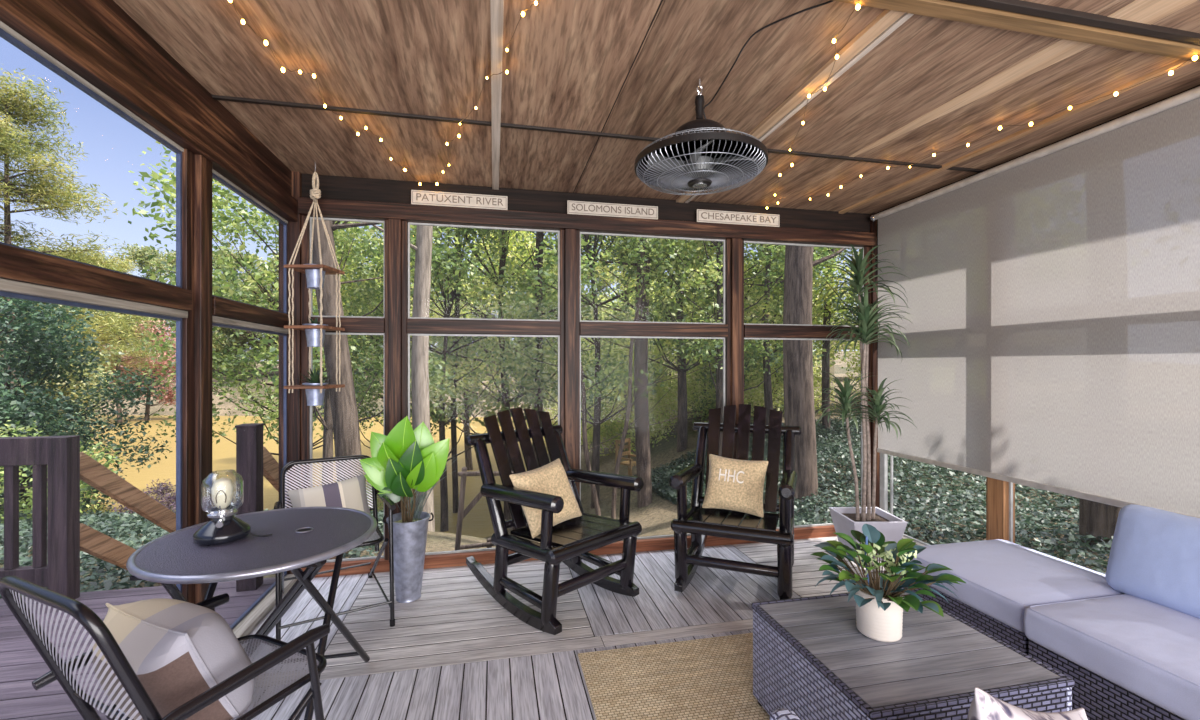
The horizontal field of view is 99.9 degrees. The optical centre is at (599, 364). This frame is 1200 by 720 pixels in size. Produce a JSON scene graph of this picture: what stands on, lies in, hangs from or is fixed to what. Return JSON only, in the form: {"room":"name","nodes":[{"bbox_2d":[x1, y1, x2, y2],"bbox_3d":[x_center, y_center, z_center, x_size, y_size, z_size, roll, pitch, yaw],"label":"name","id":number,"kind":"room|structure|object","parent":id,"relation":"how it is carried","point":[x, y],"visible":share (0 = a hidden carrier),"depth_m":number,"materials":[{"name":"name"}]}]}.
{"room":"screened porch","nodes":[
{"label":"screened porch","id":0,"kind":"room"},
{"bbox_2d":[0,0,297,637],"bbox_3d":[-1.444,0.065,0.769,0.110,2.570,4.900,0,0,-12],"label":"wall","id":1,"kind":"structure","parent":0,"point":[97,43],"depth_m":2.02,"materials":[{"name":"wood"}]},
{"bbox_2d":[0,28,181,287],"bbox_3d":[-1.598,-0.598,1.401,0.016,0.573,1.410,0,0,-12],"label":"window","id":2,"kind":"structure","parent":1,"relation":"in","point":[3,34],"depth_m":1.79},
{"bbox_2d":[0,291,181,592],"bbox_3d":[-1.598,0.557,1.401,0.016,1.503,1.410,0,0,-12],"label":"window","id":3,"kind":"structure","parent":1,"relation":"in","point":[2,294],"depth_m":2.08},
{"bbox_2d":[212,323,286,628],"bbox_3d":[-1.872,0.557,2.708,0.016,1.503,0.910,0,0,-12],"label":"window","id":4,"kind":"structure","parent":1,"relation":"in","point":[273,585],"depth_m":3.13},
{"bbox_2d":[212,173,286,313],"bbox_3d":[-1.872,-0.598,2.708,0.016,0.573,0.910,0,0,-12],"label":"window","id":5,"kind":"structure","parent":1,"relation":"in","point":[214,176],"depth_m":2.96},
{"bbox_2d":[243,536,884,719],"bbox_3d":[0.637,1.450,1.273,4.430,0.201,5.030,0,0,-12],"label":"floor","id":6,"kind":"structure","parent":0,"point":[452,652],"depth_m":2.58,"materials":[{"name":"wood"}]},
{"bbox_2d":[0,576,329,719],"bbox_3d":[-1.105,0.914,1.290,0.505,0.872,0.660,0,0,24],"label":"folding chair","id":7,"kind":"object","parent":6,"relation":"on","point":[11,587],"visible":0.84,"depth_m":1.20,"materials":[{"name":"black paint"}]},
{"bbox_2d":[92,598,254,719],"bbox_3d":[-1.097,0.780,1.307,0.368,0.315,0.268,0,0,22],"label":"throw pillow","id":8,"kind":"object","parent":7,"relation":"on","point":[178,650],"visible":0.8,"depth_m":1.23,"materials":[{"name":"fabric"}]},
{"bbox_2d":[126,506,376,719],"bbox_3d":[-1.244,0.988,1.885,0.758,0.718,0.778,0,0,-12],"label":"bistro table","id":9,"kind":"object","parent":6,"relation":"on","point":[301,537],"visible":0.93,"depth_m":1.77,"materials":[{"name":"metal"}]},
{"bbox_2d":[193,470,271,545],"bbox_3d":[-1.341,0.511,1.849,0.240,0.248,0.170,0,0,-29],"label":"lantern","id":10,"kind":"object","parent":9,"relation":"on","point":[223,527],"visible":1,"depth_m":1.80,"materials":[{"name":"black metal"}]},
{"bbox_2d":[274,455,395,649],"bbox_3d":[-1.474,0.949,2.778,0.550,0.802,0.732,0,0,-32],"label":"folding chair","id":11,"kind":"object","parent":6,"relation":"on","point":[378,537],"visible":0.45,"depth_m":2.84,"materials":[{"name":"black paint"}]},
{"bbox_2d":[287,474,370,514],"bbox_3d":[-1.480,0.800,2.788,0.420,0.330,0.184,0,0,-33],"label":"throw pillow","id":12,"kind":"object","parent":11,"relation":"on","point":[349,493],"visible":0.5,"depth_m":2.77,"materials":[{"name":"fabric"}]},
{"bbox_2d":[360,416,461,602],"bbox_3d":[-1.094,0.819,2.954,0.626,1.061,0.353,0,0,-22],"label":"potted plant","id":13,"kind":"object","parent":6,"relation":"on","point":[405,459],"visible":1,"depth_m":2.85,"materials":[{"name":"plant"}]},
{"bbox_2d":[464,408,643,634],"bbox_3d":[-0.287,0.812,2.973,0.730,1.074,0.872,0,0,-45],"label":"rocking chair","id":14,"kind":"object","parent":6,"relation":"on","point":[570,541],"visible":0.9,"depth_m":2.87,"materials":[{"name":"wood"}]},
{"bbox_2d":[509,458,581,537],"bbox_3d":[-0.302,0.745,2.867,0.218,0.362,0.414,0,0,43],"label":"throw pillow","id":15,"kind":"object","parent":14,"relation":"on","point":[551,478],"visible":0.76,"depth_m":2.82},
{"bbox_2d":[578,633,769,719],"bbox_3d":[0.892,1.343,1.419,1.570,0.012,2.210,0,0,-12],"label":"jute rug","id":16,"kind":"object","parent":6,"relation":"on","point":[706,678],"visible":0.55,"depth_m":2.13,"materials":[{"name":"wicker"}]},
{"bbox_2d":[769,708,799,719],"bbox_3d":[0.945,1.031,0.804,1.120,0.598,0.785,0,0,-12],"label":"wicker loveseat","id":17,"kind":"object","parent":16,"relation":"on","point":[777,714],"visible":1,"depth_m":1.06,"materials":[{"name":"fabric"}]},
{"bbox_2d":[967,687,1087,719],"bbox_3d":[0.878,0.895,1.001,0.516,0.508,0.177,0,0,-22],"label":"throw pillow","id":18,"kind":"object","parent":17,"relation":"on","point":[984,706],"visible":1,"depth_m":1.00,"materials":[{"name":"fabric"}]},
{"bbox_2d":[751,588,1073,719],"bbox_3d":[1.018,1.143,1.767,0.708,0.387,0.658,0,0,-12],"label":"coffee table","id":19,"kind":"object","parent":16,"relation":"on","point":[811,659],"visible":0.76,"depth_m":1.64,"materials":[{"name":"wood"}]},
{"bbox_2d":[811,524,966,641],"bbox_3d":[0.994,0.777,1.790,0.480,0.347,0.495,0,0,-12],"label":"plant","id":20,"kind":"object","parent":19,"relation":"on","point":[880,604],"visible":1,"depth_m":1.75,"materials":[{"name":"green plant"}]},
{"bbox_2d":[669,404,800,599],"bbox_3d":[0.882,0.812,3.206,0.730,1.074,0.872,0,0,23],"label":"rocking chair","id":21,"kind":"object","parent":6,"relation":"on","point":[698,521],"visible":0.87,"depth_m":3.12,"materials":[{"name":"wood"}]},
{"bbox_2d":[702,454,767,516],"bbox_3d":[0.849,0.750,3.165,0.386,0.332,0.207,0,0,23],"label":"throw pillow","id":22,"kind":"object","parent":21,"relation":"on","point":[733,484],"visible":1,"depth_m":3.11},
{"bbox_2d":[814,244,917,560],"bbox_3d":[1.867,0.255,3.580,0.652,2.191,0.698,0,0,22],"label":"dracaena","id":23,"kind":"object","parent":6,"relation":"on","point":[845,519],"visible":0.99,"depth_m":3.56,"materials":[{"name":"plant"}]},
{"bbox_2d":[829,507,907,560],"bbox_3d":[1.900,1.208,3.598,0.368,0.285,0.368,0,0,-1],"label":"planter","id":24,"kind":"object","parent":6,"relation":"on","point":[845,519],"depth_m":3.57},
{"bbox_2d":[906,539,1122,654],"bbox_3d":[1.966,1.151,2.411,0.698,0.397,0.668,0,0,-12],"label":"wicker ottoman","id":25,"kind":"object","parent":6,"relation":"on","point":[1003,578],"visible":0.49,"depth_m":2.27,"materials":[{"name":"fabric"}]},
{"bbox_2d":[1023,594,1199,719],"bbox_3d":[2.201,1.050,1.404,0.794,0.600,1.390,0,0,-12],"label":"wicker sofa","id":26,"kind":"object","parent":6,"relation":"on","point":[1127,657],"visible":0.84,"depth_m":1.77,"materials":[{"name":"fabric"}]},
{"bbox_2d":[1105,504,1199,618],"bbox_3d":[2.349,0.790,1.853,0.277,0.387,0.728,0,0,-13],"label":"cushion","id":27,"kind":"object","parent":26,"relation":"on","point":[1154,556],"visible":0.92,"depth_m":2.00,"materials":[{"name":"blue fabric"}]},
{"bbox_2d":[279,171,879,577],"bbox_3d":[0.142,0.065,3.647,4.420,2.570,0.140,0,0,-12],"label":"wall","id":28,"kind":"structure","parent":0,"point":[389,201],"depth_m":3.48,"materials":[{"name":"wood"}]},
{"bbox_2d":[310,333,384,562],"bbox_3d":[-1.638,0.532,3.283,0.455,1.483,0.016,0,0,-12],"label":"window","id":29,"kind":"structure","parent":28,"relation":"in","point":[311,407],"depth_m":3.27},
{"bbox_2d":[310,217,384,318],"bbox_3d":[-1.638,-0.627,3.283,0.455,0.643,0.016,0,0,-12],"label":"window","id":30,"kind":"structure","parent":28,"relation":"in","point":[311,218],"depth_m":3.28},
{"bbox_2d":[411,190,507,209],"bbox_3d":[-0.932,-1.099,3.364,0.620,0.094,0.019,0,0,-12],"label":"name plaque","id":31,"kind":"object","parent":28,"relation":"attached to","point":[419,197],"visible":1,"depth_m":3.35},
{"bbox_2d":[408,222,559,320],"bbox_3d":[-0.782,-0.627,3.463,1.015,0.643,0.016,0,0,-12],"label":"window","id":32,"kind":"structure","parent":28,"relation":"in","point":[409,223],"depth_m":3.45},
{"bbox_2d":[408,334,559,554],"bbox_3d":[-0.782,0.532,3.463,1.015,1.483,0.016,0,0,-12],"label":"window","id":33,"kind":"structure","parent":28,"relation":"in","point":[409,335],"depth_m":3.43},
{"bbox_2d":[567,200,657,218],"bbox_3d":[0.095,-1.099,3.580,0.660,0.094,0.019,0,0,-12],"label":"name plaque","id":34,"kind":"object","parent":28,"relation":"attached to","point":[573,207],"visible":1,"depth_m":3.57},
{"bbox_2d":[580,232,724,323],"bbox_3d":[0.399,-0.627,3.712,1.122,0.643,0.016,0,0,-12],"label":"window","id":35,"kind":"structure","parent":28,"relation":"in","point":[589,233],"depth_m":3.72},
{"bbox_2d":[580,336,724,540],"bbox_3d":[0.399,0.532,3.712,1.122,1.483,0.016,0,0,-12],"label":"window","id":36,"kind":"structure","parent":28,"relation":"in","point":[723,338],"depth_m":3.70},
{"bbox_2d":[696,209,778,226],"bbox_3d":[1.040,-1.099,3.778,0.670,0.094,0.019,0,0,-12],"label":"name plaque","id":37,"kind":"object","parent":28,"relation":"attached to","point":[708,216],"visible":1,"depth_m":3.77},
{"bbox_2d":[744,338,863,528],"bbox_3d":[1.605,0.532,3.965,1.067,1.483,0.016,0,0,-12],"label":"window","id":38,"kind":"structure","parent":28,"relation":"in","point":[825,524],"depth_m":3.99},
{"bbox_2d":[744,241,863,326],"bbox_3d":[1.605,-0.627,3.965,1.067,0.643,0.016,0,0,-12],"label":"window","id":39,"kind":"structure","parent":28,"relation":"in","point":[755,242],"depth_m":3.95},
{"bbox_2d":[113,0,1199,213],"bbox_3d":[0.589,-1.275,1.452,5.250,0.170,5.600,0,0,-12],"label":"ceiling","id":40,"kind":"structure","parent":0,"point":[588,85],"depth_m":2.14,"materials":[{"name":"brown wood"}]},
{"bbox_2d":[284,163,344,392],"bbox_3d":[-1.718,-0.528,3.042,0.234,1.385,0.234,0,0,2],"label":"hanger","id":41,"kind":"object","parent":40,"relation":"hanging from","point":[315,193],"visible":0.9,"depth_m":2.99,"materials":[{"name":"fabric"}]},
{"bbox_2d":[296,366,332,405],"bbox_3d":[-1.718,0.124,3.054,0.205,0.235,0.201,0,0,30],"label":"bucket","id":42,"kind":"object","parent":41,"relation":"on","point":[314,397],"visible":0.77,"depth_m":3.01,"materials":[{"name":"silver metal"}]},
{"bbox_2d":[284,384,344,388],"bbox_3d":[-1.718,0.130,3.042,0.234,0.018,0.234,0,0,2],"label":"shelf","id":43,"kind":"object","parent":41,"relation":"attached to","point":[292,386],"depth_m":2.94,"materials":[{"name":"brown wood"}]},
{"bbox_2d":[284,325,344,330],"bbox_3d":[-1.718,-0.222,3.042,0.234,0.018,0.234,0,0,2],"label":"shelf","id":44,"kind":"object","parent":41,"relation":"attached to","point":[294,327],"depth_m":2.94,"materials":[{"name":"brown wood"}]},
{"bbox_2d":[284,264,344,274],"bbox_3d":[-1.718,-0.575,3.042,0.234,0.018,0.234,0,0,2],"label":"shelf","id":45,"kind":"object","parent":41,"relation":"attached to","point":[301,268],"depth_m":2.96,"materials":[{"name":"brown wood"}]},
{"bbox_2d":[302,318,327,346],"bbox_3d":[-1.718,-0.200,3.042,0.136,0.180,0.136,0,0,-12],"label":"bucket","id":46,"kind":"object","parent":41,"relation":"on","point":[312,335],"visible":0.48,"depth_m":3.00,"materials":[{"name":"silver metal"}]},
{"bbox_2d":[305,269,325,288],"bbox_3d":[-1.718,-0.530,3.042,0.136,0.134,0.136,0,0,-12],"label":"bucket","id":47,"kind":"object","parent":41,"relation":"hanging from","point":[312,275],"visible":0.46,"depth_m":3.00,"materials":[{"name":"silver metal"}]},
{"bbox_2d":[228,0,420,184],"bbox_3d":[-1.189,-1.179,2.429,0.115,0.027,1.711,0,0,4],"label":"string","id":48,"kind":"object","parent":40,"relation":"attached to","point":[243,22],"visible":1,"depth_m":2.05,"materials":[{"name":"yellow glass"}]},
{"bbox_2d":[634,0,832,194],"bbox_3d":[0.509,-0.992,1.924,0.556,0.456,1.045,0,0,-20],"label":"fan","id":49,"kind":"object","parent":40,"relation":"hanging from","point":[701,154],"visible":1,"depth_m":2.08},
{"bbox_2d":[809,55,1197,199],"bbox_3d":[1.903,-1.179,2.764,0.147,0.028,1.841,0,0,-28],"label":"string","id":50,"kind":"object","parent":40,"relation":"attached to","point":[1195,57],"visible":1,"depth_m":2.45,"materials":[{"name":"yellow glass"}]},
{"bbox_2d":[870,86,1199,517],"bbox_3d":[2.592,-0.252,1.909,0.052,1.868,4.270,0,0,-12],"label":"roller shade","id":51,"kind":"object","parent":40,"relation":"hanging from","point":[1052,293],"visible":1,"depth_m":2.67,"materials":[{"name":"fabric"}]},
{"bbox_2d":[876,85,1199,545],"bbox_3d":[2.763,0.065,1.654,0.112,2.570,4.900,0,0,-12],"label":"wall","id":52,"kind":"structure","parent":0,"point":[997,491],"depth_m":3.08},
{"bbox_2d":[890,455,929,544],"bbox_3d":[2.367,0.545,3.563,0.016,1.508,0.800,0,0,-12],"label":"window","id":53,"kind":"structure","parent":52,"relation":"in","point":[891,456],"depth_m":3.94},
{"bbox_2d":[1009,482,1012,542],"bbox_3d":[2.607,0.545,2.424,0.016,1.508,1.270,0,0,-12],"label":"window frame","id":54,"kind":"structure","parent":52,"relation":"in","point":[1010,483],"depth_m":3.03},
{"label":"outside","id":55,"kind":"structure","parent":0,"visible":0},
{"bbox_2d":[0,351,1108,590],"bbox_3d":[0.342,0.927,34.816,135.000,7.186,80.000,0,0,-12],"label":"bushes","id":56,"kind":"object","parent":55,"point":[655,519],"depth_m":12.33,"materials":[{"name":"green plant"}]},
{"bbox_2d":[0,238,126,438],"bbox_3d":[-25.753,-0.272,22.228,7.025,10.639,8.580,0,0,-39],"label":"tree","id":57,"kind":"object","parent":56,"relation":"on","point":[73,380],"visible":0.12,"depth_m":22.29,"materials":[{"name":"green plant"}]},
{"bbox_2d":[0,420,128,534],"bbox_3d":[-7.766,1.879,6.825,2.287,2.299,2.342,0,0,44],"label":"shrub","id":58,"kind":"object","parent":56,"relation":"on","point":[109,457],"visible":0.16,"depth_m":6.94,"materials":[{"name":"green plant"}]},
{"bbox_2d":[0,296,151,519],"bbox_3d":[-10.637,0.898,7.776,4.771,5.470,5.165,0,0,-14],"label":"tree","id":59,"kind":"object","parent":56,"relation":"on","point":[22,307],"visible":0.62,"depth_m":8.67,"materials":[{"name":"green plant"}]},
{"bbox_2d":[0,63,163,388],"bbox_3d":[-19.875,-2.443,17.666,7.225,14.923,6.116,0,0,-33],"label":"pine tree","id":60,"kind":"object","parent":56,"relation":"on","point":[9,189],"visible":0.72,"depth_m":17.47,"materials":[{"name":"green plant"}]},
{"bbox_2d":[0,305,172,522],"bbox_3d":[-11.234,1.413,9.501,4.554,5.222,4.930,0,0,40],"label":"tree","id":61,"kind":"object","parent":56,"relation":"on","point":[106,392],"visible":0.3,"depth_m":9.76,"materials":[{"name":"green plant"}]},
{"bbox_2d":[65,258,160,423],"bbox_3d":[-32.932,-1.224,33.929,5.968,12.327,5.053,0,0,42],"label":"pine tree","id":62,"kind":"object","parent":56,"relation":"on","point":[118,367],"visible":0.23,"depth_m":33.88,"materials":[{"name":"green plant"}]},
{"bbox_2d":[99,320,175,420],"bbox_3d":[-32.296,0.807,36.208,6.967,8.346,5.193,0,0,-9],"label":"tree","id":63,"kind":"object","parent":56,"relation":"on","point":[169,397],"visible":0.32,"depth_m":35.95,"materials":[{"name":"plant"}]},
{"bbox_2d":[106,479,175,517],"bbox_3d":[-8.013,2.668,9.000,1.208,1.231,1.242,0,0,-35],"label":"shrub","id":64,"kind":"object","parent":56,"relation":"on","point":[165,486],"visible":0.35,"depth_m":9.00,"materials":[{"name":"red plant"}]},
{"bbox_2d":[107,243,212,353],"bbox_3d":[-43.479,-5.385,49.747,8.478,12.938,8.735,0,0,42],"label":"tree","id":65,"kind":"object","parent":56,"relation":"on","point":[144,252],"visible":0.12,"depth_m":48.55,"materials":[{"name":"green plant"}]},
{"bbox_2d":[0,508,383,598],"bbox_3d":[-5.648,2.285,5.707,6.374,1.467,5.579,0,0,-12],"label":"undergrowth","id":66,"kind":"object","parent":56,"relation":"on","point":[104,523],"visible":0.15,"depth_m":5.20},
{"bbox_2d":[80,447,335,584],"bbox_3d":[-2.808,1.696,3.875,1.070,2.348,1.744,0,0,-12],"label":"stair railing","id":67,"kind":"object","parent":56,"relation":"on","point":[93,542],"depth_m":3.30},
{"bbox_2d":[167,320,251,371],"bbox_3d":[-35.556,-2.735,46.289,5.307,8.036,6.481,0,0,-6],"label":"tree","id":68,"kind":"object","parent":56,"relation":"on","point":[221,348],"visible":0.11,"depth_m":45.45,"materials":[{"name":"green plant"}]},
{"bbox_2d":[216,329,271,373],"bbox_3d":[-33.208,-2.225,46.660,5.649,7.004,4.625,0,0,8],"label":"tree","id":69,"kind":"object","parent":56,"relation":"on","point":[241,338],"visible":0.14,"depth_m":46.56,"materials":[{"name":"green plant"}]},
{"bbox_2d":[212,245,278,371],"bbox_3d":[-36.004,-5.244,50.330,8.300,12.667,8.552,0,0,-35],"label":"tree","id":70,"kind":"object","parent":56,"relation":"on","point":[233,251],"visible":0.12,"depth_m":49.23,"materials":[{"name":"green plant"}]},
{"bbox_2d":[131,193,383,454],"bbox_3d":[-7.547,-0.147,12.331,5.012,8.948,5.741,0,0,25],"label":"tree","id":71,"kind":"object","parent":56,"relation":"on","point":[272,415],"visible":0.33,"depth_m":11.20,"materials":[{"name":"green plant"}]},
{"bbox_2d":[228,249,313,366],"bbox_3d":[-28.326,-4.729,47.215,7.989,12.099,9.758,0,0,29],"label":"tree","id":72,"kind":"object","parent":56,"relation":"on","point":[272,288],"visible":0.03,"depth_m":45.42,"materials":[{"name":"green plant"}]},
{"bbox_2d":[123,141,480,484],"bbox_3d":[-4.825,-1.280,9.323,5.266,9.409,5.613,0,0,-4],"label":"tree","id":73,"kind":"object","parent":56,"relation":"on","point":[327,422],"visible":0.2,"depth_m":8.62,"materials":[{"name":"green plant"}]},
{"bbox_2d":[313,220,379,480],"bbox_3d":[-3.280,-2.129,6.104,1.978,9.514,1.393,0,0,30],"label":"trunk","id":74,"kind":"object","parent":56,"relation":"on","point":[346,432],"visible":0.29,"depth_m":5.89,"materials":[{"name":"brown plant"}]},
{"bbox_2d":[270,231,485,447],"bbox_3d":[-6.369,0.376,14.668,5.544,8.907,5.402,0,0,-27],"label":"tree","id":75,"kind":"object","parent":56,"relation":"on","point":[341,280],"visible":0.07,"depth_m":14.21,"materials":[{"name":"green plant"}]},
{"bbox_2d":[372,225,434,531],"bbox_3d":[-3.094,-2.490,7.841,2.582,11.521,0.884,0,0,-22],"label":"trunk","id":76,"kind":"object","parent":56,"relation":"on","point":[423,254],"visible":0.32,"depth_m":8.09,"materials":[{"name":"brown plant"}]},
{"bbox_2d":[410,240,460,512],"bbox_3d":[-4.459,-1.369,13.268,1.558,12.512,2.823,0,0,-12],"label":"trunk","id":77,"kind":"object","parent":56,"relation":"on","point":[453,428],"visible":0.2,"depth_m":13.44,"materials":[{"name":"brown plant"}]},
{"bbox_2d":[321,224,555,531],"bbox_3d":[-3.797,-0.058,12.395,5.427,8.963,4.900,0,0,-5],"label":"tree","id":78,"kind":"object","parent":56,"relation":"on","point":[444,527],"visible":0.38,"depth_m":11.54,"materials":[{"name":"green plant"}]},
{"bbox_2d":[379,230,557,470],"bbox_3d":[-4.569,-0.942,19.296,7.392,11.876,7.203,0,0,26],"label":"tree","id":79,"kind":"object","parent":56,"relation":"on","point":[468,455],"visible":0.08,"depth_m":17.79,"materials":[{"name":"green plant"}]},
{"bbox_2d":[454,467,517,550],"bbox_3d":[-0.945,1.428,4.298,0.642,1.152,0.182,0,0,-12],"label":"stand","id":80,"kind":"object","parent":56,"relation":"on","point":[461,514],"visible":0.43,"depth_m":4.19,"materials":[{"name":"grey wood"}]},
{"bbox_2d":[362,223,628,519],"bbox_3d":[-2.509,-0.830,12.747,6.754,10.527,5.897,0,0,-12],"label":"tree","id":81,"kind":"object","parent":56,"relation":"on","point":[507,515],"visible":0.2,"depth_m":12.12,"materials":[{"name":"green plant"}]},
{"bbox_2d":[466,229,635,386],"bbox_3d":[-1.442,-2.594,21.853,7.666,13.685,8.780,0,0,0],"label":"tree","id":82,"kind":"object","parent":56,"relation":"on","point":[588,272],"visible":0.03,"depth_m":20.04,"materials":[{"name":"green plant"}]},
{"bbox_2d":[517,232,613,525],"bbox_3d":[-0.897,-1.923,11.748,2.491,12.514,1.551,0,0,2],"label":"trunk","id":83,"kind":"object","parent":56,"relation":"on","point":[540,235],"visible":0.2,"depth_m":11.91,"materials":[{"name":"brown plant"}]},
{"bbox_2d":[514,338,632,443],"bbox_3d":[-0.508,1.075,24.267,6.664,5.895,5.115,0,0,19],"label":"tree","id":84,"kind":"object","parent":56,"relation":"on","point":[616,394],"visible":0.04,"depth_m":23.37,"materials":[{"name":"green plant"}]},
{"bbox_2d":[492,282,659,515],"bbox_3d":[-0.465,0.906,9.230,2.960,5.453,2.742,0,0,-12],"label":"trunk","id":85,"kind":"object","parent":56,"relation":"on","point":[583,390],"visible":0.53,"depth_m":9.46,"materials":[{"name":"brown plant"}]},
{"bbox_2d":[472,229,722,508],"bbox_3d":[-0.184,-1.117,11.241,5.613,9.409,5.266,0,0,-3],"label":"tree","id":86,"kind":"object","parent":56,"relation":"on","point":[587,242],"visible":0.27,"depth_m":10.96,"materials":[{"name":"green plant"}]},
{"bbox_2d":[507,233,689,430],"bbox_3d":[0.550,-2.965,19.862,7.503,12.371,7.700,0,0,-40],"label":"tree","id":87,"kind":"object","parent":56,"relation":"on","point":[615,258],"visible":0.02,"depth_m":19.85,"materials":[{"name":"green plant"}]},
{"bbox_2d":[581,266,624,317],"bbox_3d":[-0.011,-5.153,52.938,7.892,11.690,7.660,0,0,-40],"label":"tree","id":88,"kind":"object","parent":56,"relation":"on","point":[611,275],"visible":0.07,"depth_m":51.85,"materials":[{"name":"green plant"}]},
{"bbox_2d":[583,239,651,507],"bbox_3d":[0.446,-2.822,10.176,1.519,12.522,3.513,0,0,-12],"label":"trunk","id":89,"kind":"object","parent":56,"relation":"on","point":[642,434],"visible":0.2,"depth_m":10.37,"materials":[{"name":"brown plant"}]},
{"bbox_2d":[615,438,635,475],"bbox_3d":[0.751,2.355,12.493,0.520,1.000,0.560,0,0,43],"label":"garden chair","id":90,"kind":"object","parent":56,"relation":"on","point":[630,462],"visible":0.56,"depth_m":12.48,"materials":[{"name":"brown wood"}]},
{"bbox_2d":[581,310,677,455],"bbox_3d":[0.779,0.580,17.158,4.263,4.913,5.553,0,0,16],"label":"tree","id":91,"kind":"object","parent":56,"relation":"on","point":[606,430],"visible":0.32,"depth_m":16.15,"materials":[{"name":"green plant"}]},
{"bbox_2d":[555,289,721,518],"bbox_3d":[0.714,1.022,9.486,3.204,5.108,3.370,0,0,-12],"label":"trunk","id":92,"kind":"object","parent":56,"relation":"on","point":[616,471],"visible":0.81,"depth_m":9.47,"materials":[{"name":"grey plant"}]},
{"bbox_2d":[601,287,712,420],"bbox_3d":[2.871,-0.529,22.343,7.034,6.223,5.399,0,0,-34],"label":"tree","id":93,"kind":"object","parent":56,"relation":"on","point":[654,415],"visible":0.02,"depth_m":21.26,"materials":[{"name":"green plant"}]},
{"bbox_2d":[583,235,784,451],"bbox_3d":[2.340,-2.792,13.312,6.192,11.054,7.092,0,0,18],"label":"tree","id":94,"kind":"object","parent":56,"relation":"on","point":[682,432],"visible":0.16,"depth_m":12.48,"materials":[{"name":"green plant"}]},
{"bbox_2d":[648,273,774,423],"bbox_3d":[3.860,-0.622,16.991,4.831,5.568,6.293,0,0,-17],"label":"tree","id":95,"kind":"object","parent":56,"relation":"on","point":[691,378],"visible":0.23,"depth_m":16.21,"materials":[{"name":"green plant"}]},
{"bbox_2d":[612,236,850,455],"bbox_3d":[2.616,-1.459,10.256,4.476,7.998,4.771,0,0,26],"label":"tree","id":96,"kind":"object","parent":56,"relation":"on","point":[717,276],"visible":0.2,"depth_m":9.79,"materials":[{"name":"green plant"}]},
{"bbox_2d":[687,340,783,422],"bbox_3d":[4.142,0.626,15.205,3.327,3.343,3.407,0,0,-15],"label":"shrub","id":97,"kind":"object","parent":56,"relation":"on","point":[712,406],"visible":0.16,"depth_m":14.83,"materials":[{"name":"green plant"}]},
{"bbox_2d":[663,242,852,406],"bbox_3d":[5.289,-3.884,17.071,6.486,11.580,7.429,0,0,-11],"label":"tree","id":98,"kind":"object","parent":56,"relation":"on","point":[760,278],"visible":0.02,"depth_m":16.03,"materials":[{"name":"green plant"}]},
{"bbox_2d":[666,239,859,424],"bbox_3d":[4.439,-2.654,12.772,5.852,9.402,5.702,0,0,17],"label":"tree","id":99,"kind":"object","parent":56,"relation":"on","point":[768,402],"visible":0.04,"depth_m":11.81,"materials":[{"name":"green plant"}]},
{"bbox_2d":[685,256,859,415],"bbox_3d":[5.508,-0.761,15.018,4.547,5.240,5.923,0,0,-22],"label":"tree","id":100,"kind":"object","parent":56,"relation":"on","point":[775,395],"visible":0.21,"depth_m":14.35,"materials":[{"name":"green plant"}]},
{"bbox_2d":[783,245,846,504],"bbox_3d":[3.585,-3.078,8.449,1.600,11.534,1.719,0,0,-12],"label":"trunk","id":101,"kind":"object","parent":56,"relation":"on","point":[799,410],"visible":0.29,"depth_m":7.81,"materials":[{"name":"grey plant"}]},
{"bbox_2d":[780,247,860,324],"bbox_3d":[6.747,-2.815,11.248,5.613,9.409,5.266,0,0,0],"label":"tree","id":102,"kind":"object","parent":56,"relation":"on","point":[830,264],"visible":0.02,"depth_m":11.15,"materials":[{"name":"green plant"}]},
{"bbox_2d":[822,247,834,430],"bbox_3d":[5.670,-3.666,12.294,2.910,11.506,1.420,0,0,-35],"label":"trunk","id":103,"kind":"object","parent":56,"relation":"on","point":[826,358],"visible":0.09,"depth_m":11.93,"materials":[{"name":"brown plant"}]},
{"bbox_2d":[833,291,860,395],"bbox_3d":[9.996,-1.210,17.068,4.547,5.240,5.923,0,0,-5],"label":"tree","id":104,"kind":"object","parent":56,"relation":"on","point":[856,366],"visible":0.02,"depth_m":16.85,"materials":[{"name":"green plant"}]},
{"bbox_2d":[634,413,1112,573],"bbox_3d":[6.598,1.867,7.007,9.090,1.938,13.081,0,0,-12],"label":"shrubs","id":105,"kind":"object","parent":56,"relation":"on","point":[661,486],"visible":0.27,"depth_m":6.62,"materials":[{"name":"plant"}]},
{"bbox_2d":[1079,498,1120,551],"bbox_3d":[5.000,-1.952,5.000,0.408,8.523,0.420,0,0,-12],"label":"trunk","id":106,"kind":"object","parent":56,"relation":"on","point":[1097,519],"visible":0.05,"depth_m":4.90,"materials":[{"name":"brown plant"}]},
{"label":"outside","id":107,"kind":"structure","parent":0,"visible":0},
{"bbox_2d":[31,415,582,537],"bbox_3d":[-6.689,4.250,31.804,120.000,0.600,55.000,0,0,-12],"label":"ground","id":108,"kind":"structure","parent":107,"point":[477,523],"depth_m":20.63,"materials":[{"name":"soil"}]},
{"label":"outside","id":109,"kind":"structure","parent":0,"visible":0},
{"bbox_2d":[0,577,274,719],"bbox_3d":[-3.418,1.510,0.413,3.880,0.281,5.016,0,0,-12],"label":"deck","id":110,"kind":"object","parent":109,"point":[21,663],"depth_m":2.41,"materials":[{"name":"wood"}]},
{"bbox_2d":[0,435,79,598],"bbox_3d":[-4.334,0.892,2.667,2.595,0.955,0.095,0,0,-12],"label":"deck railing","id":111,"kind":"object","parent":110,"relation":"on","point":[54,460],"visible":0.91,"depth_m":2.88,"materials":[{"name":"wood"}]},
{"bbox_2d":[235,423,264,591],"bbox_3d":[-2.155,0.868,3.103,0.120,1.005,0.110,0,0,-12],"label":"post","id":112,"kind":"object","parent":110,"relation":"on","point":[249,436],"visible":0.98,"depth_m":3.06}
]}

